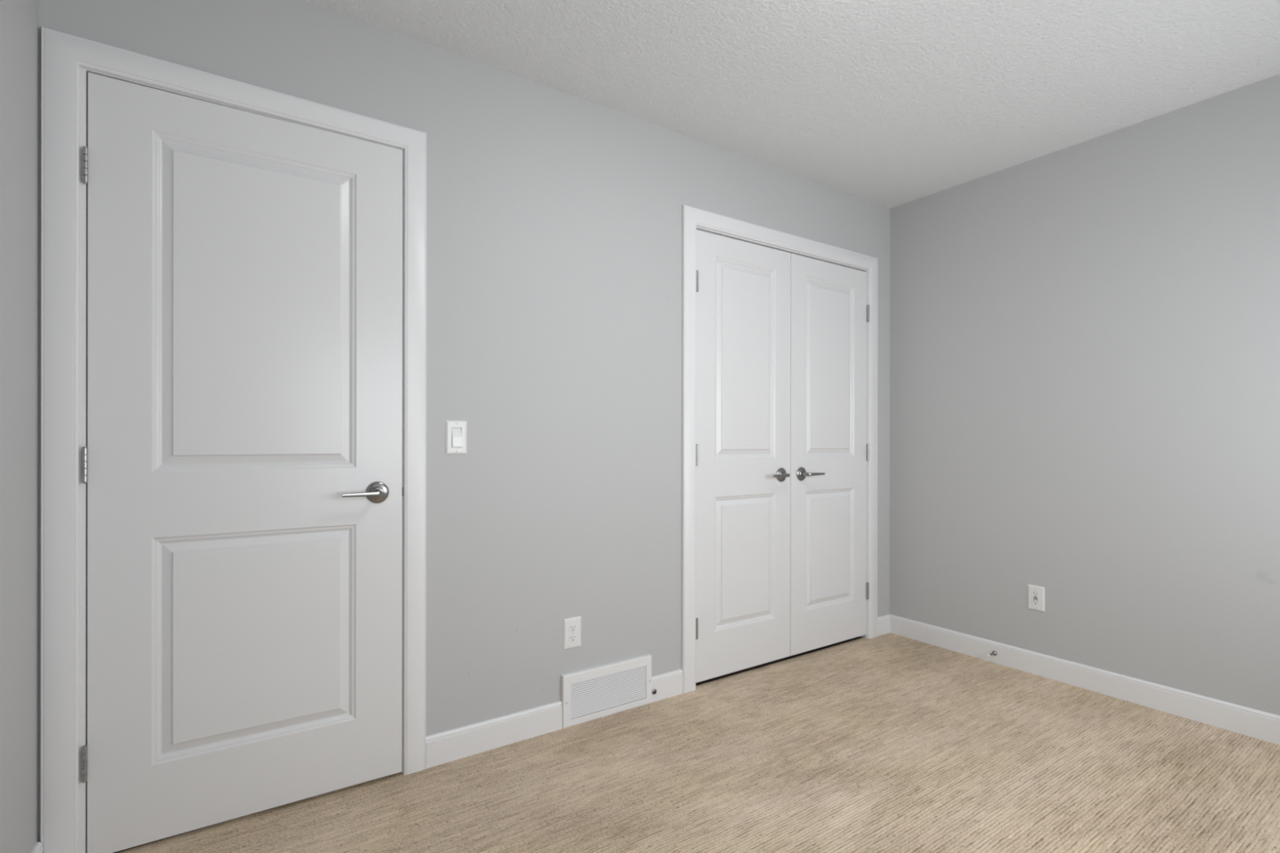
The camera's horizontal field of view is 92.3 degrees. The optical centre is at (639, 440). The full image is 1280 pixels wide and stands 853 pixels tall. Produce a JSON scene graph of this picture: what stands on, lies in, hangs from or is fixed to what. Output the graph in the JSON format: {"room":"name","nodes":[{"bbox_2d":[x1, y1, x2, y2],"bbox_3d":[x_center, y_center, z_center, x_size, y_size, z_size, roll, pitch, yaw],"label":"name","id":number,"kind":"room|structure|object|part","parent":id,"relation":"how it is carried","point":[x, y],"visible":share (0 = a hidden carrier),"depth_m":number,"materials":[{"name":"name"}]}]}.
{"room":"empty bedroom","nodes":[
{"label":"empty bedroom","id":0,"kind":"room"},
{"bbox_2d":[0,0,38,852],"bbox_3d":[-1.109,-0.120,0.849,0.120,2.440,3.310,0,0,-34],"label":"wall","id":1,"kind":"structure","parent":0,"point":[19,19],"depth_m":1.38,"materials":[{"name":"grey paint"}]},
{"bbox_2d":[31,841,43,852],"bbox_3d":[-0.809,1.050,0.523,0.013,0.102,2.432,0,0,-34],"label":"baseboard","id":2,"kind":"structure","parent":1,"relation":"attached to","point":[37,848],"depth_m":1.51,"materials":[{"name":"white paint"}]},
{"bbox_2d":[37,0,889,842],"bbox_3d":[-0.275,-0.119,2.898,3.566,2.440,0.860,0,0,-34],"label":"wall","id":3,"kind":"structure","parent":0,"point":[553,217],"depth_m":2.29,"materials":[{"name":"grey paint"}]},
{"bbox_2d":[40,26,426,852],"bbox_3d":[-1.142,0.034,1.850,0.941,2.132,0.137,0,0,-34],"label":"door frame","id":4,"kind":"structure","parent":3,"relation":"attached to","point":[66,60],"depth_m":1.57,"materials":[{"name":"white paint"}]},
{"bbox_2d":[81,71,402,852],"bbox_3d":[-1.103,0.067,1.792,0.787,2.042,0.095,0,0,-33],"label":"door","id":5,"kind":"structure","parent":3,"relation":"in","point":[242,464],"depth_m":1.77,"materials":[{"name":"white paint"}]},
{"bbox_3d":[-0.867,0.167,1.921,0.123,0.025,0.052,0,0,-33],"label":"handle","id":6,"kind":"part","parent":5,"relation":"part of","materials":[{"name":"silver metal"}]},
{"bbox_2d":[445,420,466,454],"bbox_3d":[-0.634,-0.011,2.127,0.074,0.116,0.010,0,0,-34],"label":"light switch","id":7,"kind":"object","parent":3,"relation":"attached to","point":[455,437],"visible":1,"depth_m":2.12,"materials":[{"name":"white plastic"}]},
{"bbox_2d":[426,700,562,768],"bbox_3d":[-0.511,1.049,2.211,0.509,0.102,0.013,0,0,-34],"label":"baseboard","id":8,"kind":"structure","parent":3,"relation":"attached to","point":[452,744],"depth_m":2.19,"materials":[{"name":"white paint"}]},
{"bbox_2d":[563,616,581,649],"bbox_3d":[-0.261,0.746,2.384,0.076,0.118,0.008,0,0,-34],"label":"power outlet","id":9,"kind":"object","parent":3,"relation":"attached to","point":[571,626],"visible":1,"depth_m":2.38,"materials":[{"name":"white plastic"}]},
{"bbox_2d":[568,634,577,642],"bbox_3d":[-0.260,0.766,2.381,0.034,0.028,0.002,0,0,-34],"label":"socket","id":10,"kind":"object","parent":9,"relation":"attached to","point":[572,637],"depth_m":2.38,"materials":[{"name":"grey plastic"}]},
{"bbox_2d":[568,624,577,631],"bbox_3d":[-0.260,0.727,2.381,0.034,0.028,0.002,0,0,-34],"label":"socket","id":11,"kind":"object","parent":9,"relation":"attached to","point":[572,628],"depth_m":2.38,"materials":[{"name":"grey plastic"}]},
{"bbox_2d":[560,653,651,728],"bbox_3d":[-0.126,1.000,2.468,0.416,0.201,0.020,0,0,-34],"label":"air vent","id":12,"kind":"object","parent":3,"relation":"in","point":[587,695],"visible":1,"depth_m":2.45,"materials":[{"name":"white metal"}]},
{"bbox_2d":[652,688,656,694],"bbox_3d":[0.061,1.058,2.589,0.023,0.023,0.006,0,0,-34],"label":"metal cap","id":13,"kind":"object","parent":3,"relation":"attached to","point":[654,691],"visible":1,"depth_m":2.59,"materials":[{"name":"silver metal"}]},
{"bbox_2d":[651,669,682,702],"bbox_3d":[0.114,1.050,2.636,0.168,0.102,0.013,0,0,-34],"label":"baseboard","id":14,"kind":"structure","parent":3,"relation":"attached to","point":[669,684],"depth_m":2.63,"materials":[{"name":"white paint"}]},
{"bbox_2d":[695,229,791,683],"bbox_3d":[0.506,0.070,2.894,0.618,2.019,0.095,0,0,-34],"label":"door","id":15,"kind":"structure","parent":3,"relation":"in","point":[744,288],"depth_m":2.89,"materials":[{"name":"white paint"}]},
{"bbox_3d":[0.677,0.169,2.985,0.123,0.025,0.052,0,0,-34],"label":"handle","id":16,"kind":"part","parent":15,"relation":"part of","materials":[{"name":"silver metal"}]},
{"bbox_2d":[680,204,877,693],"bbox_3d":[0.726,0.038,3.122,1.389,2.128,0.137,0,0,-34],"label":"door frame","id":17,"kind":"structure","parent":3,"relation":"attached to","point":[693,219],"depth_m":2.77,"materials":[{"name":"white paint"}]},
{"bbox_2d":[790,253,869,656],"bbox_3d":[1.019,0.071,3.244,0.618,2.019,0.095,0,0,-34],"label":"door","id":18,"kind":"structure","parent":3,"relation":"in","point":[829,310],"depth_m":3.23,"materials":[{"name":"white paint"}]},
{"bbox_3d":[0.878,0.170,3.122,0.123,0.025,0.052,0,0,-34],"label":"handle","id":19,"kind":"part","parent":18,"relation":"part of","materials":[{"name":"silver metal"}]},
{"bbox_2d":[877,614,889,635],"bbox_3d":[1.382,1.051,3.500,0.122,0.102,0.013,0,0,-34],"label":"baseboard","id":20,"kind":"structure","parent":3,"relation":"attached to","point":[883,621],"depth_m":3.49,"materials":[{"name":"white paint"}]},
{"bbox_2d":[112,632,1279,852],"bbox_3d":[0.447,1.162,1.836,3.806,0.120,3.430,0,0,-34],"label":"floor","id":21,"kind":"structure","parent":0,"point":[887,743],"depth_m":1.99,"materials":[{"name":"beige carpet"}]},
{"bbox_2d":[306,0,1279,208],"bbox_3d":[0.450,-1.398,1.835,3.806,0.120,3.430,0,0,-34],"label":"ceiling","id":22,"kind":"structure","parent":0,"point":[889,104],"depth_m":2.18,"materials":[{"name":"white paint"}]},
{"bbox_2d":[889,74,1279,715],"bbox_3d":[1.938,-0.116,2.922,0.120,2.440,3.310,0,0,-34],"label":"wall","id":23,"kind":"structure","parent":0,"point":[1085,336],"depth_m":2.67,"materials":[{"name":"grey paint"}]},
{"bbox_2d":[986,650,996,657],"bbox_3d":[1.731,1.055,3.032,0.072,0.023,0.023,0,0,-34],"label":"door stop","id":24,"kind":"object","parent":23,"relation":"attached to","point":[993,652],"visible":1,"depth_m":3.04,"materials":[{"name":"grey metal"}]},
{"bbox_2d":[1027,584,1044,612],"bbox_3d":[1.871,0.745,2.905,0.008,0.116,0.074,0,0,-34],"label":"power outlet","id":25,"kind":"object","parent":23,"relation":"attached to","point":[1036,594],"visible":1,"depth_m":2.90,"materials":[{"name":"white plastic"}]},
{"bbox_2d":[1031,590,1039,605],"bbox_3d":[1.871,0.745,2.905,0.007,0.068,0.034,0,0,-34],"label":"socket","id":26,"kind":"object","parent":25,"relation":"attached to","point":[1035,593],"depth_m":2.90,"materials":[{"name":"grey plastic"}]},
{"bbox_2d":[888,613,1279,745],"bbox_3d":[2.123,1.053,2.530,0.013,0.102,2.450,0,0,-34],"label":"baseboard","id":27,"kind":"structure","parent":23,"relation":"attached to","point":[1258,724],"depth_m":2.66,"materials":[{"name":"white paint"}]}
]}

